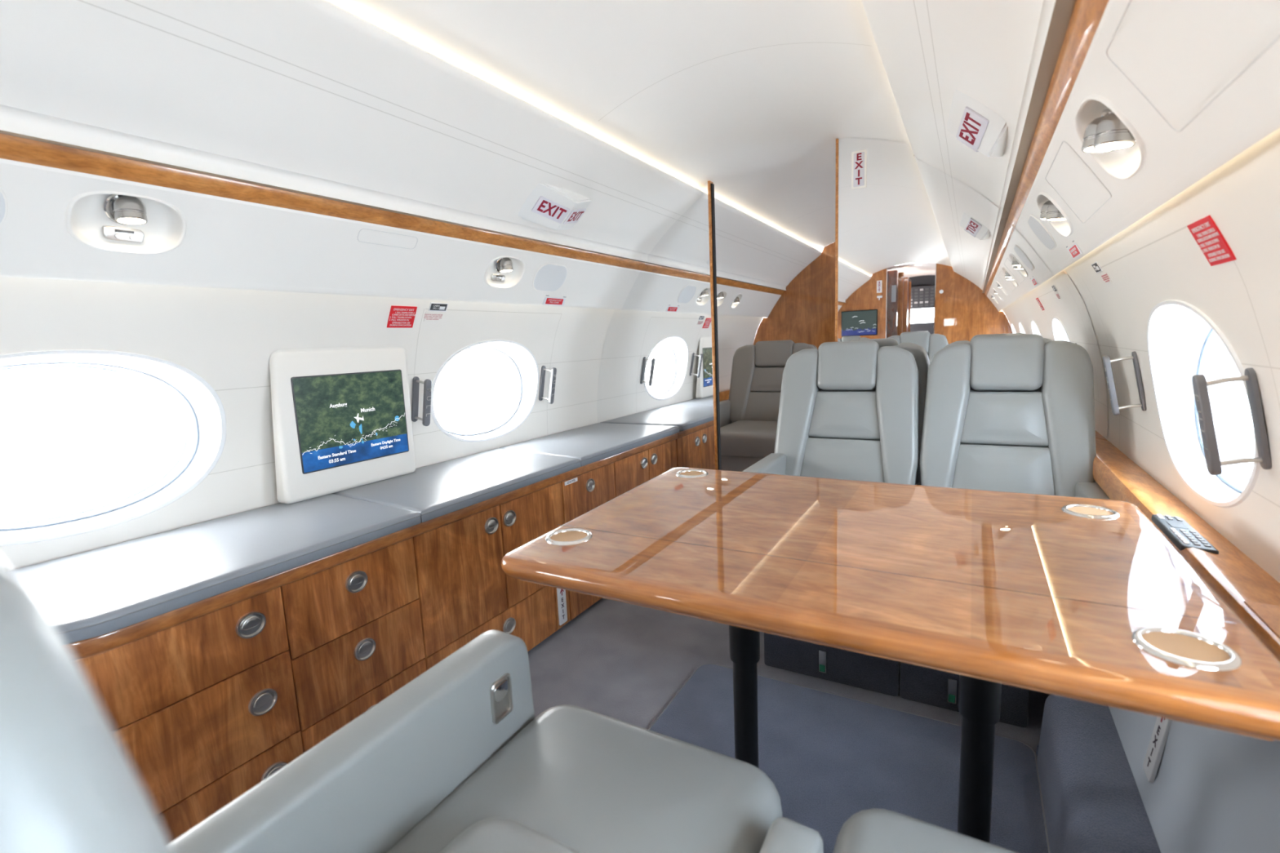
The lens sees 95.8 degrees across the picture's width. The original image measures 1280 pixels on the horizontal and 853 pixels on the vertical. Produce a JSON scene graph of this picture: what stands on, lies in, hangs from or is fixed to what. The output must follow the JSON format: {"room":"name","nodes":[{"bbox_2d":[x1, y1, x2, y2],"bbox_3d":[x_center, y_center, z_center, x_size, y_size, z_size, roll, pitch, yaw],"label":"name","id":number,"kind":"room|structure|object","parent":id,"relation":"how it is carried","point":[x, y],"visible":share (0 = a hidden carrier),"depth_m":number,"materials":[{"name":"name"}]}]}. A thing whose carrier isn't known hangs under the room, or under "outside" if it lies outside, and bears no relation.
{"room":"aircraft cabin","nodes":[
{"label":"aircraft cabin","id":0,"kind":"room"},
{"bbox_2d":[0,276,763,569],"bbox_3d":[-0.833,0.183,1.957,0.166,1.262,7.680,2,9,30],"label":"wall","id":1,"kind":"structure","parent":0,"point":[228,338],"depth_m":1.60,"materials":[{"name":"white plastic"}]},
{"bbox_2d":[0,349,226,546],"bbox_3d":[-1.305,0.040,1.313,0.192,0.418,0.627,2,9,30],"label":"window","id":2,"kind":"structure","parent":1,"relation":"in","point":[200,409],"depth_m":1.46,"materials":[{"name":"white plastic"}]},
{"bbox_2d":[269,346,415,504],"bbox_3d":[-0.928,-0.025,1.837,0.054,0.445,0.460,2,9,30],"label":"screen","id":3,"kind":"object","parent":1,"relation":"attached to","point":[342,416],"visible":1,"depth_m":1.78,"materials":[{"name":"white plastic"}]},
{"bbox_2d":[386,305,417,327],"bbox_3d":[-0.792,-0.365,1.925,0.037,0.069,0.100,2,9,30],"label":"placard","id":4,"kind":"object","parent":1,"relation":"attached to","point":[399,316],"visible":1,"depth_m":1.92,"materials":[{"name":"red plastic"}]},
{"bbox_2d":[411,376,431,426],"bbox_3d":[-0.783,-0.090,2.071,0.102,0.179,0.026,2,9,30],"label":"handle","id":5,"kind":"object","parent":1,"relation":"attached to","point":[415,381],"visible":1,"depth_m":2.06,"materials":[{"name":"grey metal"}]},
{"bbox_2d":[423,311,442,321],"bbox_3d":[-0.728,-0.385,2.034,0.017,0.031,0.079,2,9,30],"label":"label","id":6,"kind":"object","parent":1,"relation":"attached to","point":[428,317],"visible":1,"depth_m":2.03,"materials":[{"name":"pink"}]},
{"bbox_2d":[428,302,448,311],"bbox_3d":[-0.708,-0.420,2.030,0.018,0.028,0.076,2,9,30],"label":"placard","id":7,"kind":"object","parent":1,"relation":"attached to","point":[433,306],"visible":1,"depth_m":2.03,"materials":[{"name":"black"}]},
{"bbox_2d":[431,339,538,442],"bbox_3d":[-0.658,-0.150,2.436,0.192,0.418,0.627,2,9,30],"label":"window","id":8,"kind":"structure","parent":1,"relation":"in","point":[521,366],"depth_m":2.61,"materials":[{"name":"white plastic"}]},
{"bbox_2d":[538,365,556,404],"bbox_3d":[-0.429,-0.194,2.685,0.102,0.179,0.026,2,9,30],"label":"handle","id":9,"kind":"object","parent":1,"relation":"attached to","point":[553,371],"visible":1,"depth_m":2.68,"materials":[{"name":"grey metal"}]},
{"bbox_2d":[719,389,729,401],"bbox_3d":[0.431,-0.183,4.217,0.105,0.078,2.430,2,9,30],"label":"ledge","id":10,"kind":"object","parent":1,"relation":"attached to","point":[724,395],"visible":0.02,"depth_m":4.51,"materials":[{"name":"brown wood"}]},
{"bbox_2d":[0,158,781,317],"bbox_3d":[-0.728,-0.496,1.782,0.145,0.186,7.680,2,9,30],"label":"wall","id":11,"kind":"structure","parent":0,"point":[228,243],"depth_m":1.44,"materials":[{"name":"white plastic"}]},
{"bbox_2d":[0,186,8,226],"bbox_3d":[-1.181,-0.377,0.949,0.072,0.103,0.200,2,9,30],"label":"air vent","id":12,"kind":"object","parent":11,"relation":"in","point":[3,200],"visible":1,"depth_m":1.03,"materials":[{"name":"white plastic"}]},
{"bbox_2d":[65,191,186,253],"bbox_3d":[-1.048,-0.419,1.186,0.083,0.114,0.198,2,9,30],"label":"light","id":13,"kind":"object","parent":11,"relation":"attached to","point":[107,220],"visible":0.99,"depth_m":1.18,"materials":[{"name":"white plastic"}]},
{"bbox_2d":[102,225,144,243],"bbox_3d":[-1.075,-0.401,1.205,0.010,0.027,0.068,2,9,30],"label":"switch","id":14,"kind":"object","parent":13,"relation":"attached to","point":[110,233],"depth_m":1.20,"materials":[{"name":"grey plastic"}]},
{"bbox_2d":[357,228,417,248],"bbox_3d":[-0.728,-0.543,1.676,0.026,0.034,0.196,2,9,30],"label":"access hatch","id":15,"kind":"object","parent":11,"relation":"attached to","point":[365,235],"visible":1,"depth_m":1.67,"materials":[{"name":"white plastic"}]},
{"bbox_2d":[0,129,784,294],"bbox_3d":[-0.660,-0.603,1.725,0.024,0.035,7.680,2,9,30],"label":"trim","id":16,"kind":"structure","parent":11,"relation":"attached to","point":[11,148],"depth_m":1.33,"materials":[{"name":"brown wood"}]},
{"bbox_2d":[484,256,525,288],"bbox_3d":[-0.502,-0.574,2.143,0.083,0.115,0.198,2,9,30],"label":"light","id":17,"kind":"object","parent":11,"relation":"attached to","point":[502,272],"visible":0.95,"depth_m":2.15,"materials":[{"name":"white plastic"}]},
{"bbox_2d":[491,273,505,282],"bbox_3d":[-0.529,-0.556,2.162,0.010,0.027,0.068,2,9,30],"label":"switch","id":18,"kind":"object","parent":17,"relation":"attached to","point":[495,277],"depth_m":2.16,"materials":[{"name":"grey plastic"}]},
{"bbox_2d":[532,262,567,292],"bbox_3d":[-0.367,-0.610,2.371,0.072,0.103,0.200,2,9,30],"label":"air vent","id":19,"kind":"object","parent":11,"relation":"in","point":[549,277],"visible":1,"depth_m":2.36,"materials":[{"name":"white plastic"}]},
{"bbox_2d":[542,295,565,305],"bbox_3d":[-0.367,-0.542,2.487,0.021,0.038,0.144,2,9,30],"label":"placard","id":20,"kind":"object","parent":11,"relation":"attached to","point":[548,300],"visible":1,"depth_m":2.48,"materials":[{"name":"red plastic"}]},
{"bbox_2d":[716,290,727,306],"bbox_3d":[0.541,-0.879,3.960,0.079,0.111,0.183,2,9,30],"label":"light","id":21,"kind":"object","parent":11,"relation":"attached to","point":[721,296],"visible":0.43,"depth_m":4.01,"materials":[{"name":"white"}]},
{"bbox_2d":[730,293,742,308],"bbox_3d":[0.704,-0.926,4.244,0.081,0.108,0.129,2,9,30],"label":"light","id":22,"kind":"object","parent":11,"relation":"attached to","point":[737,299],"visible":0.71,"depth_m":4.24,"materials":[{"name":"white"}]},
{"bbox_2d":[0,0,1043,285],"bbox_3d":[0.008,-0.758,1.314,1.473,0.254,7.680,2,9,30],"label":"panel","id":23,"kind":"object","parent":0,"point":[316,88],"depth_m":1.27,"materials":[{"name":"white plastic"}]},
{"bbox_2d":[0,104,786,290],"bbox_3d":[-0.631,-0.638,1.702,0.013,0.040,7.680,2,9,30],"label":"ceiling light strip","id":24,"kind":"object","parent":23,"relation":"attached to","point":[12,119],"depth_m":1.31,"materials":[{"name":"white plastic"}]},
{"bbox_2d":[518,182,591,230],"bbox_3d":[-0.299,-0.789,2.107,0.137,0.128,0.345,2,9,30],"label":"exit sign","id":25,"kind":"object","parent":23,"relation":"attached to","point":[555,208],"visible":1,"depth_m":2.06,"materials":[{"name":"white plastic"}]},
{"bbox_2d":[946,89,1007,156],"bbox_3d":[0.847,-0.746,1.453,0.137,0.128,0.345,2,9,30],"label":"exit sign","id":26,"kind":"object","parent":23,"relation":"attached to","point":[974,124],"visible":0.99,"depth_m":1.39,"materials":[{"name":"white plastic"}]},
{"bbox_2d":[999,0,1055,210],"bbox_3d":[0.659,-0.590,0.967,0.013,0.040,7.680,2,9,30],"label":"trim","id":27,"kind":"structure","parent":23,"relation":"attached to","point":[1047,7],"depth_m":1.03,"materials":[{"name":"white plastic"}]},
{"bbox_2d":[1000,0,1075,218],"bbox_3d":[0.670,-0.570,0.964,0.022,0.001,7.680,2,9,30],"label":"trim","id":28,"kind":"structure","parent":23,"relation":"attached to","point":[1063,10],"depth_m":0.96,"materials":[{"name":"beige wood"}]},
{"bbox_2d":[326,0,912,249],"bbox_3d":[0.000,-0.921,1.290,1.060,0.162,7.680,2,9,30],"label":"ceiling","id":29,"kind":"structure","parent":0,"point":[751,99],"depth_m":1.70,"materials":[{"name":"white plastic"}]},
{"bbox_2d":[527,597,1051,751],"bbox_3d":[0.080,0.855,1.545,2.040,0.030,7.680,2,9,30],"label":"floor","id":30,"kind":"structure","parent":0,"point":[625,662],"depth_m":1.90,"materials":[{"name":"carpet"}]},
{"bbox_2d":[76,586,303,843],"bbox_3d":[-1.083,0.657,1.180,0.439,0.566,0.521,2,9,30],"label":"base cabinet","id":31,"kind":"object","parent":30,"relation":"on","point":[202,709],"visible":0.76,"depth_m":1.14,"materials":[{"name":"brown wood"}]},
{"bbox_2d":[280,537,426,753],"bbox_3d":[-0.838,0.596,1.536,0.370,0.566,0.345,2,9,30],"label":"base cabinet","id":32,"kind":"object","parent":30,"relation":"on","point":[354,632],"visible":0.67,"depth_m":1.41,"materials":[{"name":"brown wood"}]},
{"bbox_2d":[413,481,570,670],"bbox_3d":[-0.590,0.523,1.965,0.370,0.566,0.653,2,9,30],"label":"base cabinet","id":33,"kind":"object","parent":30,"relation":"on","point":[465,593],"visible":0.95,"depth_m":1.79,"materials":[{"name":"brown wood"}]},
{"bbox_2d":[67,432,678,659],"bbox_3d":[-0.635,0.218,1.976,0.485,0.037,2.498,2,9,30],"label":"countertop","id":34,"kind":"structure","parent":33,"relation":"on","point":[94,646],"depth_m":1.29,"materials":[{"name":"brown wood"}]},
{"bbox_2d":[11,493,421,644],"bbox_3d":[-1.005,0.293,1.313,0.501,0.036,0.913,2,9,30],"label":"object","id":35,"kind":"structure","parent":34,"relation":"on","point":[100,591],"depth_m":1.24,"materials":[{"name":"grey leather"}]},
{"bbox_2d":[332,448,581,522],"bbox_3d":[-0.598,0.174,2.019,0.501,0.036,0.817,2,9,30],"label":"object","id":36,"kind":"structure","parent":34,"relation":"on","point":[437,490],"depth_m":1.88,"materials":[{"name":"grey leather"}]},
{"bbox_2d":[499,422,679,466],"bbox_3d":[-0.225,0.064,2.667,0.501,0.036,0.859,2,9,30],"label":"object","id":37,"kind":"structure","parent":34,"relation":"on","point":[594,442],"depth_m":2.56,"materials":[{"name":"grey leather"}]},
{"bbox_2d":[556,588,567,625],"bbox_3d":[-0.288,0.657,2.140,0.004,0.152,0.047,2,9,30],"label":"placard","id":38,"kind":"object","parent":33,"relation":"attached to","point":[561,593],"visible":0.8,"depth_m":2.14,"materials":[{"name":"white plastic"}]},
{"bbox_2d":[561,462,615,620],"bbox_3d":[-0.340,0.449,2.400,0.370,0.566,0.358,2,9,30],"label":"base cabinet","id":39,"kind":"object","parent":30,"relation":"on","point":[593,489],"visible":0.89,"depth_m":2.26,"materials":[{"name":"brown wood"}]},
{"bbox_2d":[564,477,577,485],"bbox_3d":[-0.258,0.206,2.166,0.002,0.014,0.080,2,9,30],"label":"label","id":40,"kind":"object","parent":39,"relation":"attached to","point":[575,479],"visible":1,"depth_m":2.17,"materials":[{"name":"white"}]},
{"bbox_2d":[613,439,676,497],"bbox_3d":[-0.104,0.380,2.809,0.370,0.566,0.591,2,9,30],"label":"base cabinet","id":41,"kind":"object","parent":30,"relation":"on","point":[631,472],"visible":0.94,"depth_m":2.64,"materials":[{"name":"brown wood"}]},
{"bbox_2d":[719,340,817,471],"bbox_3d":[0.843,-0.062,3.957,0.730,1.031,0.780,2,9,30],"label":"seat","id":42,"kind":"object","parent":30,"relation":"on","point":[748,420],"visible":0.52,"depth_m":4.10,"materials":[{"name":"grey leather"}]},
{"bbox_2d":[720,420,777,457],"bbox_3d":[0.800,0.070,3.889,0.525,0.170,0.582,2,9,30],"label":"seat cushion","id":43,"kind":"object","parent":42,"relation":"on","point":[739,438],"depth_m":3.67,"materials":[{"name":"grey leather"}]},
{"bbox_2d":[743,391,780,421],"bbox_3d":[0.944,-0.126,4.130,0.416,0.239,0.097,2,9,30],"label":"cushion","id":44,"kind":"object","parent":42,"relation":"on","point":[757,406],"depth_m":4.13,"materials":[{"name":"grey leather"}]},
{"bbox_2d":[750,366,784,391],"bbox_3d":[0.957,-0.335,4.139,0.347,0.181,0.084,2,9,30],"label":"cushion","id":45,"kind":"object","parent":42,"relation":"on","point":[762,379],"depth_m":4.14,"materials":[{"name":"grey leather"}]},
{"bbox_2d":[742,340,919,696],"bbox_3d":[0.654,0.231,1.992,0.519,1.027,0.808,2,9,30],"label":"seat","id":46,"kind":"object","parent":30,"relation":"on","point":[848,410],"visible":0.56,"depth_m":2.10,"materials":[{"name":"grey leather"}]},
{"bbox_2d":[800,437,884,482],"bbox_3d":[0.755,0.167,2.156,0.328,0.238,0.108,2,9,30],"label":"cushion","id":47,"kind":"object","parent":46,"relation":"on","point":[860,459],"depth_m":2.13,"materials":[{"name":"grey leather"}]},
{"bbox_2d":[808,391,879,440],"bbox_3d":[0.773,-0.041,2.175,0.273,0.181,0.091,2,9,30],"label":"cushion","id":48,"kind":"object","parent":46,"relation":"on","point":[833,415],"depth_m":2.15,"materials":[{"name":"grey leather"}]},
{"bbox_2d":[647,662,1050,852],"bbox_3d":[-0.144,1.008,0.385,0.914,0.016,3.025,2,9,30],"label":"floor mat","id":49,"kind":"object","parent":30,"relation":"on","point":[829,757],"visible":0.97,"depth_m":1.43,"materials":[{"name":"carpet"}]},
{"bbox_2d":[0,558,823,852],"bbox_3d":[-0.168,0.464,0.541,0.540,1.050,0.818,2,9,30],"label":"seat","id":50,"kind":"object","parent":49,"relation":"on","point":[458,758],"visible":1,"depth_m":0.68,"materials":[{"name":"grey leather"}]},
{"bbox_2d":[386,704,782,852],"bbox_3d":[-0.109,0.573,0.662,0.414,0.170,0.582,2,9,30],"label":"seat cushion","id":51,"kind":"object","parent":50,"relation":"on","point":[588,781],"depth_m":0.76,"materials":[{"name":"grey leather"}]},
{"bbox_2d":[501,466,1279,843],"bbox_3d":[0.371,0.528,1.135,1.028,0.704,0.772,2,9,30],"label":"conference table","id":52,"kind":"object","parent":49,"relation":"on","point":[1085,599],"visible":0.9,"depth_m":0.86,"materials":[{"name":"brown wood"}]},
{"bbox_2d":[833,808,1017,852],"bbox_3d":[0.232,0.523,0.251,0.486,0.980,0.937,2,9,30],"label":"seat","id":53,"kind":"object","parent":49,"relation":"on","point":[873,830],"visible":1,"depth_m":0.68,"materials":[{"name":"grey leather"}]},
{"bbox_2d":[597,137,1107,484],"bbox_3d":[0.718,-0.274,2.591,2.200,1.848,0.040,2,9,30],"label":"wall","id":54,"kind":"structure","parent":30,"relation":"on","point":[926,264],"depth_m":2.35,"materials":[{"name":"white mirror"}]},
{"bbox_2d":[851,149,866,189],"bbox_3d":[0.886,-1.040,2.340,0.058,0.146,0.008,2,9,30],"label":"exit sign","id":55,"kind":"object","parent":54,"relation":"attached to","point":[859,158],"visible":1,"depth_m":2.34,"materials":[{"name":"white plastic"}]},
{"bbox_2d":[899,333,1110,727],"bbox_3d":[1.097,0.247,1.739,0.504,1.027,0.808,2,9,30],"label":"seat","id":56,"kind":"object","parent":30,"relation":"on","point":[1011,413],"visible":0.52,"depth_m":1.87,"materials":[{"name":"grey leather"}]},
{"bbox_2d":[951,444,1055,495],"bbox_3d":[1.193,0.183,1.907,0.314,0.238,0.108,2,9,30],"label":"cushion","id":57,"kind":"object","parent":56,"relation":"on","point":[1030,468],"depth_m":1.88,"materials":[{"name":"grey leather"}]},
{"bbox_2d":[960,391,1048,447],"bbox_3d":[1.211,-0.025,1.925,0.262,0.181,0.091,2,9,30],"label":"cushion","id":58,"kind":"object","parent":56,"relation":"on","point":[988,419],"depth_m":1.90,"materials":[{"name":"grey leather"}]},
{"bbox_2d":[753,242,835,349],"bbox_3d":[1.464,-0.658,4.988,1.101,1.862,0.030,2,9,30],"label":"wall","id":59,"kind":"structure","parent":0,"point":[805,312],"depth_m":4.93,"materials":[{"name":"brown wood"}]},
{"bbox_2d":[1014,0,1279,275],"bbox_3d":[0.770,-0.440,0.928,0.145,0.186,7.680,2,9,30],"label":"wall","id":60,"kind":"structure","parent":0,"point":[1247,111],"depth_m":0.77,"materials":[{"name":"white plastic"}]},
{"bbox_2d":[1027,214,1056,250],"bbox_3d":[1.243,-0.600,1.789,0.072,0.103,0.200,2,9,30],"label":"air vent","id":61,"kind":"object","parent":60,"relation":"in","point":[1037,228],"visible":1,"depth_m":1.77,"materials":[{"name":"white plastic"}]},
{"bbox_2d":[1035,192,1073,236],"bbox_3d":[1.083,-0.555,1.504,0.085,0.118,0.211,2,9,30],"label":"light","id":62,"kind":"object","parent":60,"relation":"attached to","point":[1051,212],"visible":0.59,"depth_m":1.52,"materials":[{"name":"white plastic"}]},
{"bbox_2d":[1008,0,1108,226],"bbox_3d":[0.691,-0.552,0.955,0.024,0.035,7.680,2,9,30],"label":"trim","id":63,"kind":"structure","parent":60,"relation":"attached to","point":[1086,15],"depth_m":0.92,"materials":[{"name":"brown wood"}]},
{"bbox_2d":[1066,240,1082,259],"bbox_3d":[1.180,-0.479,1.572,0.021,0.038,0.144,2,9,30],"label":"placard","id":64,"kind":"object","parent":60,"relation":"attached to","point":[1074,251],"visible":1,"depth_m":1.56,"materials":[{"name":"red plastic"}]},
{"bbox_2d":[1044,141,1111,222],"bbox_3d":[0.907,-0.502,1.206,0.080,0.114,0.332,2,9,30],"label":"access hatch","id":65,"kind":"object","parent":60,"relation":"attached to","point":[1073,180],"visible":1,"depth_m":1.18,"materials":[{"name":"white plastic"}]},
{"bbox_2d":[1074,94,1146,179],"bbox_3d":[0.737,-0.453,0.904,0.087,0.121,0.226,2,9,30],"label":"light","id":66,"kind":"object","parent":60,"relation":"attached to","point":[1104,131],"visible":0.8,"depth_m":0.92,"materials":[{"name":"white plastic"}]},
{"bbox_2d":[1106,0,1279,131],"bbox_3d":[0.534,-0.392,0.559,0.080,0.114,0.402,2,9,30],"label":"ceiling panel","id":67,"kind":"object","parent":60,"relation":"attached to","point":[1178,53],"visible":1,"depth_m":0.60,"materials":[{"name":"white plastic"}]},
{"bbox_2d":[1055,127,1279,852],"bbox_3d":[0.935,0.249,0.950,0.166,1.262,7.680,2,9,30],"label":"wall","id":68,"kind":"structure","parent":0,"point":[1157,259],"depth_m":0.94,"materials":[{"name":"white plastic"}]},
{"bbox_2d":[1091,261,1102,273],"bbox_3d":[1.292,-0.450,1.635,0.018,0.028,0.076,2,9,30],"label":"placard","id":69,"kind":"object","parent":68,"relation":"attached to","point":[1097,268],"visible":1,"depth_m":1.62,"materials":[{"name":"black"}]},
{"bbox_2d":[1035,693,1160,852],"bbox_3d":[0.015,1.013,-0.371,0.126,0.206,4.085,2,9,30],"label":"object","id":70,"kind":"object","parent":68,"relation":"attached to","point":[1092,802],"depth_m":1.11,"materials":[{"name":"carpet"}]},
{"bbox_2d":[1100,271,1111,284],"bbox_3d":[1.294,-0.412,1.605,0.017,0.031,0.079,2,9,30],"label":"label","id":71,"kind":"object","parent":68,"relation":"attached to","point":[1104,276],"visible":1,"depth_m":1.60,"materials":[{"name":"pink"}]},
{"bbox_2d":[1102,351,1146,415],"bbox_3d":[1.353,-0.119,1.615,0.102,0.179,0.026,2,9,30],"label":"handle","id":72,"kind":"object","parent":68,"relation":"attached to","point":[1107,362],"visible":1,"depth_m":1.62,"materials":[{"name":"grey metal"}]},
{"bbox_2d":[1142,716,1172,782],"bbox_3d":[0.923,0.557,1.030,0.026,0.151,0.047,2,9,30],"label":"placard","id":73,"kind":"object","parent":68,"relation":"attached to","point":[1160,733],"visible":0.76,"depth_m":1.02,"materials":[{"name":"white plastic"}]},
{"bbox_2d":[1093,438,1279,661],"bbox_3d":[0.363,0.440,-0.108,0.105,0.078,5.146,2,9,30],"label":"ledge","id":74,"kind":"object","parent":68,"relation":"attached to","point":[1251,593],"visible":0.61,"depth_m":1.00,"materials":[{"name":"brown wood"}]},
{"bbox_2d":[1151,514,1218,554],"bbox_3d":[1.033,0.203,1.101,0.050,0.017,0.210,2,9,30],"label":"control keypad","id":75,"kind":"object","parent":74,"relation":"on","point":[1180,532],"visible":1,"depth_m":1.08,"materials":[{"name":"grey plastic"}]},
{"bbox_2d":[1146,299,1260,507],"bbox_3d":[1.196,-0.055,1.194,0.192,0.418,0.627,2,9,30],"label":"window","id":76,"kind":"structure","parent":68,"relation":"in","point":[1183,342],"depth_m":1.38,"materials":[{"name":"white"}]},
{"bbox_2d":[1186,215,1236,266],"bbox_3d":[0.893,-0.289,0.904,0.037,0.069,0.100,2,9,30],"label":"placard","id":77,"kind":"object","parent":68,"relation":"attached to","point":[1205,231],"visible":1,"depth_m":0.90,"materials":[{"name":"red plastic"}]},
{"bbox_2d":[1191,367,1271,475],"bbox_3d":[0.968,-0.007,0.948,0.102,0.179,0.026,2,9,30],"label":"handle","id":78,"kind":"object","parent":68,"relation":"attached to","point":[1200,384],"visible":1,"depth_m":0.95,"materials":[{"name":"grey metal"}]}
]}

